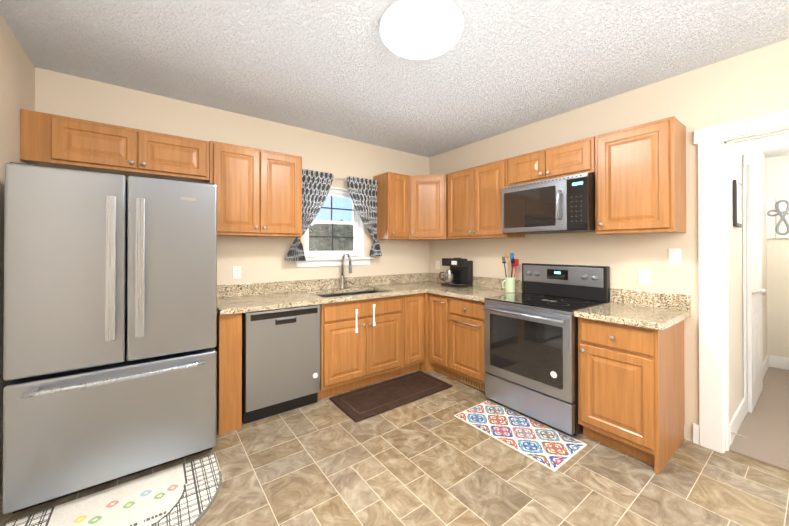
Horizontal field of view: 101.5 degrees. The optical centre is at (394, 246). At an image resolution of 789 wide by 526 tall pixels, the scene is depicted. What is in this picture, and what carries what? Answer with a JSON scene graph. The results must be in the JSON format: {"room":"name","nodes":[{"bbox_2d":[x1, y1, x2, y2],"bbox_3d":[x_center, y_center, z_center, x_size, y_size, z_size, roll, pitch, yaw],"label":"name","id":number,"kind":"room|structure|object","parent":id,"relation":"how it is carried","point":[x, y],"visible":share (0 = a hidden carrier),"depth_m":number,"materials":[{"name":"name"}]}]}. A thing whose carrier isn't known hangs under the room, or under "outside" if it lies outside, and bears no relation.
{"room":"kitchen","nodes":[
{"label":"kitchen","id":0,"kind":"room"},
{"bbox_2d":[0,14,34,498],"bbox_3d":[-0.940,0.051,0.038,0.140,2.610,5.340,0,0,-37],"label":"wall","id":1,"kind":"structure","parent":0,"point":[17,80],"depth_m":1.81,"materials":[{"name":"beige paint"}]},
{"bbox_2d":[35,67,428,284],"bbox_3d":[-1.052,0.068,3.374,3.955,2.610,0.140,0,0,-37],"label":"wall","id":2,"kind":"structure","parent":0,"point":[259,259],"depth_m":3.08,"materials":[{"name":"beige paint"}]},
{"bbox_2d":[20,109,208,182],"bbox_3d":[-1.968,-0.692,2.384,1.013,0.310,0.352,0,0,-37],"label":"upper cabinet","id":3,"kind":"object","parent":2,"relation":"attached to","point":[53,141],"visible":1,"depth_m":2.22,"materials":[{"name":"brown wood"}]},
{"bbox_2d":[232,266,240,278],"bbox_3d":[-1.456,0.234,2.976,0.072,0.118,0.008,0,0,-37],"label":"electrical outlet","id":4,"kind":"object","parent":2,"relation":"attached to","point":[236,272],"visible":1,"depth_m":2.97,"materials":[{"name":"white plastic"}]},
{"bbox_2d":[207,141,301,236],"bbox_3d":[-1.254,-0.477,2.916,0.760,0.755,0.352,0,0,-37],"label":"upper cabinet","id":5,"kind":"object","parent":2,"relation":"attached to","point":[259,192],"visible":0.98,"depth_m":2.78,"materials":[{"name":"brown wood"}]},
{"bbox_2d":[296,187,372,266],"bbox_3d":[-0.681,-0.228,3.618,0.938,0.875,0.195,0,0,-37],"label":"window","id":6,"kind":"structure","parent":2,"relation":"in","point":[356,223],"depth_m":3.68,"materials":[{"name":"white"}]},
{"bbox_2d":[373,172,408,239],"bbox_3d":[-0.027,-0.472,3.833,0.305,0.755,0.352,0,0,-37],"label":"upper cabinet","id":7,"kind":"object","parent":2,"relation":"attached to","point":[392,206],"visible":1,"depth_m":3.71,"materials":[{"name":"brown wood"}]},
{"bbox_2d":[397,174,458,239],"bbox_3d":[0.414,-0.471,4.003,0.613,0.755,0.608,0,0,-37],"label":"upper cabinet","id":8,"kind":"object","parent":2,"relation":"attached to","point":[428,207],"visible":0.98,"depth_m":3.78,"materials":[{"name":"brown wood"}]},
{"bbox_2d":[0,370,788,525],"bbox_3d":[0.603,1.413,1.270,3.815,0.101,5.200,0,0,-37],"label":"floor","id":9,"kind":"structure","parent":0,"point":[431,460],"depth_m":1.89,"materials":[{"name":"tile"}]},
{"bbox_2d":[2,162,216,513],"bbox_3d":[-1.747,0.469,2.129,0.908,1.768,0.948,0,0,-37],"label":"refrigerator","id":10,"kind":"object","parent":9,"relation":"on","point":[110,332],"visible":1,"depth_m":1.74,"materials":[{"name":"grey metal"}]},
{"bbox_2d":[3,453,221,525],"bbox_3d":[-1.357,1.361,1.592,0.920,0.006,0.660,0,0,-37],"label":"rug","id":11,"kind":"object","parent":9,"relation":"on","point":[184,494],"visible":1,"depth_m":1.71,"materials":[{"name":"white fabric"}]},
{"bbox_2d":[214,313,241,434],"bbox_3d":[-1.398,0.932,2.635,0.153,0.875,0.619,0,0,-37],"label":"base cabinet","id":12,"kind":"object","parent":9,"relation":"on","point":[228,348],"visible":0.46,"depth_m":2.39,"materials":[{"name":"brown wood"}]},
{"bbox_2d":[242,305,320,423],"bbox_3d":[-1.062,0.937,2.855,0.602,0.868,0.628,0,0,-37],"label":"dishwasher","id":13,"kind":"object","parent":9,"relation":"on","point":[281,360],"visible":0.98,"depth_m":2.59,"materials":[{"name":"grey metal"}]},
{"bbox_2d":[317,295,401,398],"bbox_3d":[-0.446,0.936,3.328,0.905,0.875,0.647,0,0,-37],"label":"base cabinet","id":14,"kind":"object","parent":9,"relation":"on","point":[361,343],"visible":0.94,"depth_m":3.06,"materials":[{"name":"brown wood"}]},
{"bbox_2d":[217,272,443,314],"bbox_3d":[-0.381,0.516,3.360,2.650,0.345,0.678,0,0,-37],"label":"countertop","id":15,"kind":"structure","parent":14,"relation":"on","point":[246,297],"depth_m":3.17,"materials":[{"name":"stone"}]},
{"bbox_2d":[340,253,353,288],"bbox_3d":[-0.484,0.260,3.510,0.159,0.396,0.232,0,0,-37],"label":"faucet","id":16,"kind":"object","parent":15,"relation":"on","point":[343,281],"visible":1,"depth_m":3.53,"materials":[{"name":"silver metal"}]},
{"bbox_2d":[439,257,472,287],"bbox_3d":[0.728,0.291,3.827,0.258,0.338,0.307,0,0,-37],"label":"coffee maker","id":17,"kind":"object","parent":15,"relation":"on","point":[459,273],"visible":1,"depth_m":3.77,"materials":[{"name":"black plastic"}]},
{"bbox_2d":[329,371,452,421],"bbox_3d":[-0.009,1.363,3.029,1.090,0.016,0.490,0,0,-37],"label":"mat","id":18,"kind":"object","parent":9,"relation":"on","point":[358,405],"visible":0.96,"depth_m":2.96,"materials":[{"name":"brown fabric"}]},
{"bbox_2d":[398,293,423,375],"bbox_3d":[0.030,0.938,3.702,0.300,0.875,0.619,0,0,-37],"label":"base cabinet","id":19,"kind":"object","parent":9,"relation":"on","point":[412,331],"visible":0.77,"depth_m":3.45,"materials":[{"name":"brown wood"}]},
{"bbox_2d":[419,293,433,372],"bbox_3d":[0.414,0.939,3.974,0.640,0.875,0.642,0,0,-37],"label":"base cabinet","id":20,"kind":"object","parent":9,"relation":"on","point":[426,365],"visible":0.21,"depth_m":3.54,"materials":[{"name":"brown wood"}]},
{"bbox_2d":[429,293,453,378],"bbox_3d":[0.690,0.937,3.592,0.654,0.875,0.300,0,0,-37],"label":"base cabinet","id":21,"kind":"object","parent":9,"relation":"on","point":[439,332],"visible":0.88,"depth_m":3.41,"materials":[{"name":"brown wood"}]},
{"bbox_2d":[449,296,485,391],"bbox_3d":[0.925,0.935,3.278,0.654,0.875,0.482,0,0,-37],"label":"base cabinet","id":22,"kind":"object","parent":9,"relation":"on","point":[467,341],"visible":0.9,"depth_m":3.10,"materials":[{"name":"brown wood"}]},
{"bbox_2d":[425,276,521,301],"bbox_3d":[0.839,0.420,3.382,0.670,0.154,0.749,0,0,-37],"label":"countertop","id":23,"kind":"structure","parent":22,"relation":"on","point":[483,287],"depth_m":3.48,"materials":[{"name":"stone"}]},
{"bbox_2d":[502,253,518,291],"bbox_3d":[1.174,0.257,3.276,0.168,0.400,0.141,0,0,-37],"label":"utensil crock","id":24,"kind":"object","parent":23,"relation":"on","point":[509,281],"visible":1,"depth_m":3.25,"materials":[{"name":"green ceramic"}]},
{"bbox_2d":[454,400,586,471],"bbox_3d":[0.906,1.365,2.418,0.450,0.006,0.819,0,0,-37],"label":"patterned rug","id":25,"kind":"object","parent":9,"relation":"on","point":[553,450],"visible":1,"depth_m":2.34,"materials":[{"name":"multicoloured fabric"}]},
{"bbox_2d":[482,263,609,435],"bbox_3d":[1.266,0.765,2.751,0.733,1.210,0.756,0,0,-37],"label":"stove","id":26,"kind":"object","parent":9,"relation":"on","point":[531,349],"visible":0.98,"depth_m":2.59,"materials":[{"name":"silver metal"}]},
{"bbox_2d":[578,317,684,473],"bbox_3d":[1.671,0.930,2.286,0.647,0.875,0.457,0,0,-37],"label":"base cabinet","id":27,"kind":"object","parent":9,"relation":"on","point":[631,392],"visible":1,"depth_m":2.09,"materials":[{"name":"brown wood"}]},
{"bbox_2d":[574,288,689,330],"bbox_3d":[1.677,0.414,2.274,0.653,0.154,0.493,0,0,-37],"label":"countertop","id":28,"kind":"structure","parent":27,"relation":"on","point":[661,311],"depth_m":2.29,"materials":[{"name":"stone"}]},
{"bbox_2d":[0,0,788,157],"bbox_3d":[0.547,-1.298,1.243,3.955,0.100,5.480,0,0,-37],"label":"ceiling","id":29,"kind":"structure","parent":0,"point":[338,68],"depth_m":2.09,"materials":[{"name":"white paint"}]},
{"bbox_2d":[379,0,463,59],"bbox_3d":[0.150,-1.188,1.819,0.476,0.113,0.476,0,0,-37],"label":"ceiling light","id":30,"kind":"object","parent":29,"relation":"attached to","point":[418,29],"visible":1,"depth_m":1.71,"materials":[{"name":"white glass"}]},
{"bbox_2d":[429,39,788,441],"bbox_3d":[2.083,0.063,2.383,0.120,2.610,5.200,0,0,-37],"label":"wall","id":31,"kind":"structure","parent":0,"point":[751,84],"depth_m":2.46,"materials":[{"name":"beige paint"}]},
{"bbox_2d":[436,261,439,269],"bbox_3d":[0.572,0.241,4.293,0.008,0.118,0.072,0,0,-37],"label":"electrical outlet","id":32,"kind":"object","parent":31,"relation":"attached to","point":[437,265],"visible":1,"depth_m":4.28,"materials":[{"name":"white plastic"}]},
{"bbox_2d":[448,159,524,238],"bbox_3d":[0.955,-0.473,3.498,0.352,0.755,0.788,0,0,-37],"label":"upper cabinet","id":33,"kind":"object","parent":31,"relation":"attached to","point":[474,202],"visible":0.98,"depth_m":3.37,"materials":[{"name":"brown wood"}]},
{"bbox_2d":[508,136,594,185],"bbox_3d":[1.421,-0.717,2.876,0.352,0.275,0.762,0,0,-37],"label":"upper cabinet","id":34,"kind":"object","parent":31,"relation":"attached to","point":[571,158],"visible":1,"depth_m":2.73,"materials":[{"name":"brown wood"}]},
{"bbox_2d":[502,172,594,233],"bbox_3d":[1.371,-0.345,2.835,0.470,0.432,0.754,0,0,-37],"label":"microwave","id":35,"kind":"object","parent":34,"relation":"attached to","point":[565,204],"visible":0.98,"depth_m":2.66,"materials":[{"name":"silver metal"}]},
{"bbox_2d":[595,116,685,234],"bbox_3d":[1.793,-0.479,2.376,0.352,0.755,0.471,0,0,-37],"label":"upper cabinet","id":36,"kind":"object","parent":31,"relation":"attached to","point":[640,179],"visible":1,"depth_m":2.25,"materials":[{"name":"brown wood"}]},
{"bbox_2d":[638,269,649,284],"bbox_3d":[1.924,0.232,2.485,0.008,0.118,0.072,0,0,-37],"label":"electrical outlet","id":37,"kind":"object","parent":31,"relation":"attached to","point":[643,276],"visible":1,"depth_m":2.48,"materials":[{"name":"white plastic"}]},
{"bbox_2d":[668,249,680,264],"bbox_3d":[2.033,0.070,2.338,0.010,0.118,0.072,0,0,-37],"label":"light switch","id":38,"kind":"object","parent":31,"relation":"attached to","point":[674,256],"visible":1,"depth_m":2.33,"materials":[{"name":"white plastic"}]},
{"bbox_2d":[694,110,788,453],"bbox_3d":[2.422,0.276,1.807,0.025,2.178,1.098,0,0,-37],"label":"door frame","id":39,"kind":"structure","parent":31,"relation":"attached to","point":[708,140],"depth_m":2.17,"materials":[{"name":"white wood"}]},
{"bbox_2d":[728,140,767,422],"bbox_3d":[3.287,0.067,3.026,2.580,2.610,0.100,0,0,-37],"label":"wall","id":40,"kind":"structure","parent":0,"point":[750,148],"depth_m":2.50,"materials":[{"name":"beige paint"}]},
{"bbox_2d":[729,398,745,445],"bbox_3d":[2.561,1.289,2.406,0.680,0.135,0.014,0,0,-37],"label":"baseboard","id":41,"kind":"structure","parent":40,"relation":"attached to","point":[735,423],"depth_m":2.36,"materials":[{"name":"white wood"}]},
{"bbox_2d":[733,180,741,226],"bbox_3d":[2.579,-0.322,2.422,0.240,0.340,0.019,0,0,-37],"label":"framed picture","id":42,"kind":"object","parent":40,"relation":"attached to","point":[737,203],"visible":0.98,"depth_m":2.36,"materials":[{"name":"grey"}]},
{"bbox_2d":[742,155,765,414],"bbox_3d":[3.218,0.304,2.834,0.880,2.108,0.118,0,0,-37],"label":"hall door","id":43,"kind":"structure","parent":40,"relation":"in","point":[754,292],"depth_m":2.65,"materials":[{"name":"white wood"}]},
{"bbox_2d":[763,354,769,377],"bbox_3d":[3.920,1.294,3.421,0.835,0.135,0.014,0,0,-37],"label":"baseboard","id":44,"kind":"structure","parent":40,"relation":"attached to","point":[766,363],"depth_m":3.52,"materials":[{"name":"white wood"}]},
{"bbox_2d":[729,367,788,471],"bbox_3d":[3.579,1.413,2.491,2.545,0.112,1.094,0,0,-37],"label":"floor","id":45,"kind":"structure","parent":0,"point":[763,430],"depth_m":2.42,"materials":[{"name":"beige carpet"}]},
{"bbox_2d":[755,133,788,157],"bbox_3d":[3.605,-1.071,2.524,2.480,0.080,1.094,0,0,-37],"label":"ceiling","id":46,"kind":"structure","parent":0,"point":[774,146],"depth_m":3.26,"materials":[{"name":"white paint"}]},
{"bbox_2d":[768,155,788,357],"bbox_3d":[4.639,0.068,3.289,0.100,2.610,1.050,0,0,-37],"label":"wall","id":47,"kind":"structure","parent":0,"point":[774,172],"depth_m":3.63,"materials":[{"name":"beige paint"}]},
{"bbox_2d":[766,196,788,238],"bbox_3d":[4.318,-0.328,3.584,0.032,0.463,0.290,0,0,-37],"label":"sign","id":48,"kind":"object","parent":47,"relation":"attached to","point":[777,218],"visible":0.96,"depth_m":3.61,"materials":[{"name":"white"}]},
{"bbox_2d":[770,355,788,369],"bbox_3d":[4.592,1.293,3.249,0.014,0.135,1.094,0,0,-37],"label":"baseboard","id":49,"kind":"structure","parent":47,"relation":"attached to","point":[779,362],"depth_m":3.61,"materials":[{"name":"white wood"}]},
{"bbox_3d":[-0.590,-0.736,3.499,0.993,0.012,0.012,0,0,-37],"label":"curtain rod","id":50,"kind":"object","parent":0,"visible":0},
{"bbox_2d":[285,169,333,260],"bbox_3d":[-0.860,-0.322,3.292,0.510,0.920,0.054,0,0,-37],"label":"curtain","id":51,"kind":"object","parent":50,"relation":"hanging from","point":[316,185],"visible":0.79,"depth_m":3.29,"materials":[{"name":"fabric"}]},
{"bbox_2d":[347,176,381,255],"bbox_3d":[-0.337,-0.338,3.682,0.485,0.885,0.053,0,0,-37],"label":"curtain","id":52,"kind":"object","parent":50,"relation":"hanging from","point":[363,193],"visible":1,"depth_m":3.70,"materials":[{"name":"fabric"}]}
]}

